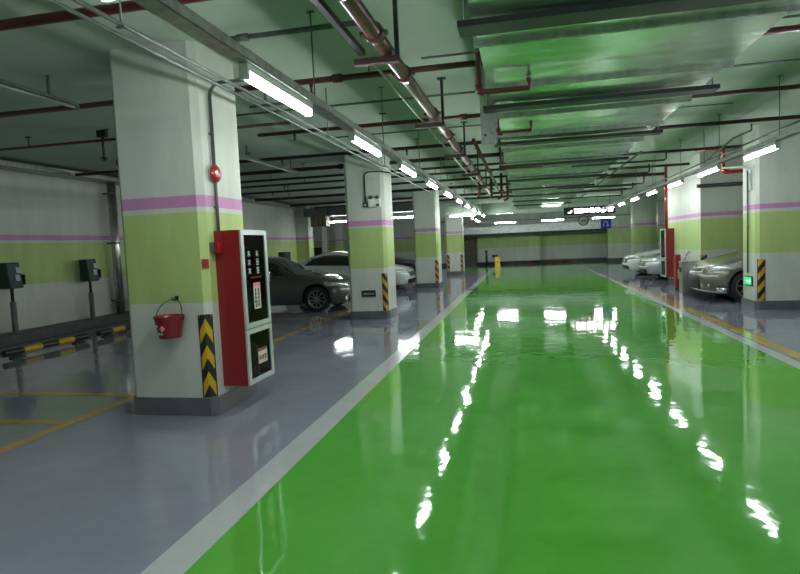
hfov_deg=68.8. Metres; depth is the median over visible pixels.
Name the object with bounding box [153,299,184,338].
bucket
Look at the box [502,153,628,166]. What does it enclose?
hanger
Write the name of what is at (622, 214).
conduit
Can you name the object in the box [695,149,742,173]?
pipe
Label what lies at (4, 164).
cable tray
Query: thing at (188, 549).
floor line marking
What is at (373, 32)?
pipe
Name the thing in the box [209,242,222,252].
fire alarm
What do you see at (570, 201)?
hanger
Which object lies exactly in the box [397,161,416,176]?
tube light
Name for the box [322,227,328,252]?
post
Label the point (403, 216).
tube light
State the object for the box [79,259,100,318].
post
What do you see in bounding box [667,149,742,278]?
wall
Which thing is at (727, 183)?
pipe
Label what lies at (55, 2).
conduit
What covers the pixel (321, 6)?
cable tray
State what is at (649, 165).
branch
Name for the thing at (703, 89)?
hanger
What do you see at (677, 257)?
box
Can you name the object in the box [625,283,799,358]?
trim
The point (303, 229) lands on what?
column
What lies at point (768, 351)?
trim
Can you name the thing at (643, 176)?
branch
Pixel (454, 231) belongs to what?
concrete column
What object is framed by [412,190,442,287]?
concrete column
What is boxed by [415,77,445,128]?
hanger
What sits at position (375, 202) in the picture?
lamp
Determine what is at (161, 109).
concrete column
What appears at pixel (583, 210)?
overhead sign
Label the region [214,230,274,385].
cabinet
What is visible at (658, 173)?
pipe
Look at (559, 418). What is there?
floor
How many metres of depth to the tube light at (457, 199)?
15.31 m
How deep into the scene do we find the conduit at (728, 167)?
11.26 m
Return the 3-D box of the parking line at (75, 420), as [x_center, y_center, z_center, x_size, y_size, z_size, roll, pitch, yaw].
[-1.852,0.803,11.739,0.120,0.003,34.000,-2,4,12]
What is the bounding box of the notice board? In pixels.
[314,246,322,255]
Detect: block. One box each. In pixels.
[506,261,530,264]
[542,260,571,262]
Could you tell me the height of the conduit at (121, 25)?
0.592 m
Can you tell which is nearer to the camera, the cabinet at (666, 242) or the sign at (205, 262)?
the sign at (205, 262)
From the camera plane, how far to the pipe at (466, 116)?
8.45 m
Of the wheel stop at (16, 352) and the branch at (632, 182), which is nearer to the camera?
the wheel stop at (16, 352)
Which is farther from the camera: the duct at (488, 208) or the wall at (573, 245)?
the wall at (573, 245)
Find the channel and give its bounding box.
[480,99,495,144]
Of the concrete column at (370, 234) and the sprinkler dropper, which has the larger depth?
the concrete column at (370, 234)
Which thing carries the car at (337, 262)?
on the floor
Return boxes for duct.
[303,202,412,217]
[445,202,512,216]
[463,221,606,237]
[468,0,799,209]
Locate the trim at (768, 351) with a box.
[585,268,799,368]
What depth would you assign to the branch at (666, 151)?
10.72 m
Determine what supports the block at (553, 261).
on the floor
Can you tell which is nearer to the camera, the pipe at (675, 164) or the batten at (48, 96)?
the batten at (48, 96)
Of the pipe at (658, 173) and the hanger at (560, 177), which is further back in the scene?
the pipe at (658, 173)
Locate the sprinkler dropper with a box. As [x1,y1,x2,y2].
[96,130,107,160]
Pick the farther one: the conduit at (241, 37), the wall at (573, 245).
the wall at (573, 245)
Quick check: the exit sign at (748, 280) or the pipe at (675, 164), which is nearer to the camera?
the exit sign at (748, 280)
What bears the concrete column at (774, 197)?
on the floor
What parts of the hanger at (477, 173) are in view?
post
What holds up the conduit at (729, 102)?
hanging from the ceiling at (74, 55)
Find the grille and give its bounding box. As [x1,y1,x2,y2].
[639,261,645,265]
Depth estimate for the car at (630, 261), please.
22.40 m
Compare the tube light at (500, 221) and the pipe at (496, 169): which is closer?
the pipe at (496, 169)
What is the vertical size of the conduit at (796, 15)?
0.024 m
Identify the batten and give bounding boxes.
[0,75,79,109]
[239,145,298,174]
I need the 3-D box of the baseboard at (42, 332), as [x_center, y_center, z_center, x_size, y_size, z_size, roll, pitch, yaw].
[-7.510,0.997,11.215,0.450,0.200,30.600,-2,4,12]
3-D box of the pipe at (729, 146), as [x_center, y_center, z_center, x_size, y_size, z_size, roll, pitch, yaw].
[2.163,-2.932,13.559,17.300,0.210,0.059,-2,4,12]
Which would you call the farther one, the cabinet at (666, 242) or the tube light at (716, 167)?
the cabinet at (666, 242)
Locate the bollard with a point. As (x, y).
(485, 251)
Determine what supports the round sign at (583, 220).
hanging from the overhead sign at (583, 210)
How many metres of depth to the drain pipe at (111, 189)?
14.14 m
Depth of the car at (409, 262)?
26.01 m
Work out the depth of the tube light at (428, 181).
10.83 m
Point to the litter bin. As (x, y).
(684, 266)
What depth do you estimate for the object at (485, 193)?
22.80 m
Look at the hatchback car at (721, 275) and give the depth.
12.62 m
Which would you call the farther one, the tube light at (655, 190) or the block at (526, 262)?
the block at (526, 262)
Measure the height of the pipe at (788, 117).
0.289 m
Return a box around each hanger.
[354,0,399,67]
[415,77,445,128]
[444,121,466,158]
[457,0,774,37]
[462,148,478,176]
[473,167,486,187]
[483,78,719,113]
[494,125,662,147]
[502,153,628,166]
[506,171,607,182]
[509,184,594,190]
[511,190,584,196]
[512,198,577,202]
[514,201,571,205]
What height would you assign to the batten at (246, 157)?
0.275 m
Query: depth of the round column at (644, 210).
27.99 m
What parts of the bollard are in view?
post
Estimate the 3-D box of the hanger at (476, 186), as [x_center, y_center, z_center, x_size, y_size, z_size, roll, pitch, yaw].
[2.066,-2.854,15.021,0.390,0.565,0.080,-2,4,12]
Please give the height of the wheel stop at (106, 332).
0.155 m
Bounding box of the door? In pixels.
[464,234,476,265]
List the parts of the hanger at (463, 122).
post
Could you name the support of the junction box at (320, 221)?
hanging from the beam at (396, 207)
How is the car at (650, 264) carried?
on the floor
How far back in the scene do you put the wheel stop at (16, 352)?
10.04 m
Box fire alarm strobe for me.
[209,165,220,182]
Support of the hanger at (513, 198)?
hanging from the ceiling at (74, 55)
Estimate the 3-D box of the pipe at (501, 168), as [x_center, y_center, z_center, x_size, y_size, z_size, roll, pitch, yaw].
[2.162,-2.359,10.528,0.763,0.483,0.066,-2,4,12]
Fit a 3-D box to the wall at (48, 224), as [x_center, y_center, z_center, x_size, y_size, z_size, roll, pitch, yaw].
[-7.951,-0.647,11.176,0.300,3.520,30.600,-2,4,12]
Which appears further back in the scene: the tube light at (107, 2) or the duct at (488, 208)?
the duct at (488, 208)
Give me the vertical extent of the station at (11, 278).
1.360 m
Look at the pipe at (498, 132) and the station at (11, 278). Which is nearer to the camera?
the pipe at (498, 132)
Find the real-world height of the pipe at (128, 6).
0.293 m
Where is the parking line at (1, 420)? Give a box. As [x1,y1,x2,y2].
[0,419,66,423]
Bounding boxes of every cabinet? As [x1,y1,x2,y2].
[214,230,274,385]
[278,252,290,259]
[659,228,673,276]
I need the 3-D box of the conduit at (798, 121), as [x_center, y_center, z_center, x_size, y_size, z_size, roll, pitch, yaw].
[6.398,-2.917,13.787,0.060,0.653,14.000,-2,4,12]
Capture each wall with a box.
[0,169,296,333]
[313,211,606,262]
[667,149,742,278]
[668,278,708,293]
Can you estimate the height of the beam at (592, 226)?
0.670 m
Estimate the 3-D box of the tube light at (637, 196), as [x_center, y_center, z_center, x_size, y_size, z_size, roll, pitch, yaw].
[7.057,-2.661,17.526,0.066,0.102,1.150,-2,4,12]
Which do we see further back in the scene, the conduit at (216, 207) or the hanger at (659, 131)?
the hanger at (659, 131)
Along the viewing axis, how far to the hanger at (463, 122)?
9.57 m
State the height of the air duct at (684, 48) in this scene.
0.332 m
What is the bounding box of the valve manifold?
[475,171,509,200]
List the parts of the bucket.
handle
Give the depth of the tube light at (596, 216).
30.25 m
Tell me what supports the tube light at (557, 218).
attached to the conduit at (622, 214)
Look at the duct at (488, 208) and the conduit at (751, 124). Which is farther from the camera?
the duct at (488, 208)
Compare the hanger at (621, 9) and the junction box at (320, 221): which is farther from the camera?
the junction box at (320, 221)
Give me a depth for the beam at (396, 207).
24.43 m
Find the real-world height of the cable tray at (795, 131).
0.825 m
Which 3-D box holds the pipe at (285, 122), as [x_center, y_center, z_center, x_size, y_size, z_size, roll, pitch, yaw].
[-4.541,-2.268,8.936,6.100,0.277,0.063,-2,4,12]
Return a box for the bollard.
[482,250,489,267]
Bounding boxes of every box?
[310,216,329,226]
[674,254,680,288]
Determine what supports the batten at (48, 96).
attached to the ceiling at (74, 55)
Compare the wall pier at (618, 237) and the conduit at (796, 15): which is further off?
the wall pier at (618, 237)
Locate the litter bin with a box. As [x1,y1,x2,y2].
[678,260,703,295]
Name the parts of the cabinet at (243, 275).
door, pane, door, pane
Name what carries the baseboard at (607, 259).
attached to the wall pier at (618, 237)
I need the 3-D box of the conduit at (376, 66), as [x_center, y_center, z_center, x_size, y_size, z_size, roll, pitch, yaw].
[0.935,-2.247,10.132,0.026,0.026,11.300,-2,4,12]
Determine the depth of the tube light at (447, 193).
13.15 m
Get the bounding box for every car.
[268,256,350,311]
[299,251,415,287]
[395,254,415,273]
[622,247,659,274]
[638,253,668,278]
[687,250,742,301]
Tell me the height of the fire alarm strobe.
0.170 m
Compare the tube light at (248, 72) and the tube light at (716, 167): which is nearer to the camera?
the tube light at (248, 72)
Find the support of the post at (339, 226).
on the floor
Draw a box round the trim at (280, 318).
[280,318,315,318]
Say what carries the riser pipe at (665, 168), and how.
attached to the cabinet at (666, 242)
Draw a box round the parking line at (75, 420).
[0,283,415,452]
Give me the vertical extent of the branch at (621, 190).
0.198 m
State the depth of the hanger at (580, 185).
15.85 m
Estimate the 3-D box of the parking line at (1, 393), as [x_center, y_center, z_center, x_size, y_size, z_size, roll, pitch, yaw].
[-5.272,1.288,7.091,4.640,0.003,0.100,-2,4,12]
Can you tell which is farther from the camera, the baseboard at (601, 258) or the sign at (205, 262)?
the baseboard at (601, 258)
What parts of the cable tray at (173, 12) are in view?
hanger rod, hanger rod, hanger rod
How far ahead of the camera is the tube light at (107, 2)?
2.47 m
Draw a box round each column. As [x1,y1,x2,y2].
[109,40,257,415]
[294,206,313,262]
[343,153,398,319]
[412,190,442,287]
[444,202,465,274]
[631,193,657,253]
[741,121,799,309]
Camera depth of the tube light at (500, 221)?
31.30 m
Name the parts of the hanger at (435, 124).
post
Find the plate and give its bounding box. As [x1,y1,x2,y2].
[362,290,375,296]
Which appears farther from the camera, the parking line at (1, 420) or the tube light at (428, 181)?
the tube light at (428, 181)
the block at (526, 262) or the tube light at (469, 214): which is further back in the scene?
the block at (526, 262)
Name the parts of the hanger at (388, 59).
post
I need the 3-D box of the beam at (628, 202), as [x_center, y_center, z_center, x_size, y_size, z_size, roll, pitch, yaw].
[5.861,-4.519,34.898,16.950,0.400,0.400,-2,4,12]
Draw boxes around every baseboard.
[0,311,129,347]
[442,257,606,265]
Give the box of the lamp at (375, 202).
[368,195,380,207]
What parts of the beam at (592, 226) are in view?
rail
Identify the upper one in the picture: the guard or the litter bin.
the guard
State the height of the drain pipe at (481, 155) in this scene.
0.089 m
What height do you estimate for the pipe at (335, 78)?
0.287 m
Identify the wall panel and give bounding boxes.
[477,213,540,261]
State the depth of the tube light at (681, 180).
12.71 m
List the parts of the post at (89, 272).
post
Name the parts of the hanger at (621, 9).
hanger rod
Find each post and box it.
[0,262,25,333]
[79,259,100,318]
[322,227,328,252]
[335,217,344,250]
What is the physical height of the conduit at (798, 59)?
0.040 m
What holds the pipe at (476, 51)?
attached to the air duct at (684, 48)
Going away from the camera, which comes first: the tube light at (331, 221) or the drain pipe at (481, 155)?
the drain pipe at (481, 155)
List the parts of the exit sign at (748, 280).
lit panel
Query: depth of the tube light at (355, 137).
6.32 m
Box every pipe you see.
[0,0,211,30]
[0,24,799,117]
[0,121,290,150]
[75,115,799,175]
[103,183,124,313]
[240,145,740,182]
[240,152,502,175]
[241,163,689,194]
[241,168,498,188]
[254,172,663,201]
[258,84,799,140]
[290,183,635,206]
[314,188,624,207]
[335,0,489,194]
[472,138,499,190]
[473,48,530,95]
[496,120,532,135]
[499,147,541,170]
[664,167,667,227]
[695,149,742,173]
[696,182,742,187]
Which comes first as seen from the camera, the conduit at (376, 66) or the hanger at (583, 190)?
the conduit at (376, 66)
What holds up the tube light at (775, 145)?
attached to the cable tray at (795, 131)
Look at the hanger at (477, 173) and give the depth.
12.36 m
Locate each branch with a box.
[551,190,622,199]
[554,182,632,193]
[557,176,644,188]
[564,164,650,178]
[571,150,667,166]
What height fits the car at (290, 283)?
1.452 m
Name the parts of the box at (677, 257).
door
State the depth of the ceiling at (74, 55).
7.47 m
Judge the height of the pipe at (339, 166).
0.194 m
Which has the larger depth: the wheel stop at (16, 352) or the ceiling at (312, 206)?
the ceiling at (312, 206)
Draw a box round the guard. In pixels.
[700,255,706,259]
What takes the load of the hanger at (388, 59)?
hanging from the ceiling at (74, 55)
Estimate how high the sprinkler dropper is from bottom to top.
0.460 m
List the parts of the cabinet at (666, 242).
door, pane, door, pane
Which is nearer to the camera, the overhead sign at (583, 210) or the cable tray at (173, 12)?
the cable tray at (173, 12)
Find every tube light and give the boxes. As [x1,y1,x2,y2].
[102,0,118,4]
[238,62,312,116]
[330,220,346,222]
[348,131,381,156]
[393,215,412,218]
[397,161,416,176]
[425,178,437,188]
[443,189,451,197]
[449,213,475,216]
[455,197,461,203]
[494,221,515,223]
[541,218,563,220]
[592,216,614,218]
[631,195,639,200]
[646,188,657,195]
[667,178,683,187]
[697,164,720,176]
[743,141,780,159]
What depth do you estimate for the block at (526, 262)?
37.55 m
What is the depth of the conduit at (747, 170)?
11.50 m
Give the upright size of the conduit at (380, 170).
0.634 m
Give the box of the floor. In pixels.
[0,260,799,573]
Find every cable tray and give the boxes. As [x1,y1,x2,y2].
[0,159,304,208]
[132,0,485,214]
[309,0,365,55]
[593,75,799,212]
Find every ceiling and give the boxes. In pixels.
[0,0,799,219]
[310,199,411,207]
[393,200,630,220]
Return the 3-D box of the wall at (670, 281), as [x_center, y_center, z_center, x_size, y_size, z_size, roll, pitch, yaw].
[10.526,-0.135,15.846,5.280,0.180,3.430,-2,4,12]
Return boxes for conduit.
[46,0,433,193]
[71,0,407,177]
[208,78,267,230]
[230,20,357,41]
[236,58,799,115]
[249,102,285,107]
[335,102,733,137]
[363,170,401,201]
[374,65,477,184]
[421,14,799,59]
[469,214,630,222]
[574,151,641,202]
[622,120,799,197]
[707,123,752,159]
[721,166,751,190]
[747,170,748,272]
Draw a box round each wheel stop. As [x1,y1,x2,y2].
[1,333,89,358]
[96,324,130,336]
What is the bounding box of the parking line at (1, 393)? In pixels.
[0,392,134,395]
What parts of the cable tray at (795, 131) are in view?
hanger rod, hanger rod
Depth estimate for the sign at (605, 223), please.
28.33 m
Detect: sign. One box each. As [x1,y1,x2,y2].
[202,259,208,268]
[495,257,500,266]
[564,196,614,215]
[578,215,588,225]
[601,214,610,228]
[744,275,752,285]
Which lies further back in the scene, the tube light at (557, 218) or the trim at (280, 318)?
the tube light at (557, 218)
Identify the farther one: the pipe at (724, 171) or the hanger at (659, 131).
the pipe at (724, 171)
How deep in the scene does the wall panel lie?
38.12 m
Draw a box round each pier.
[606,200,664,257]
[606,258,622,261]

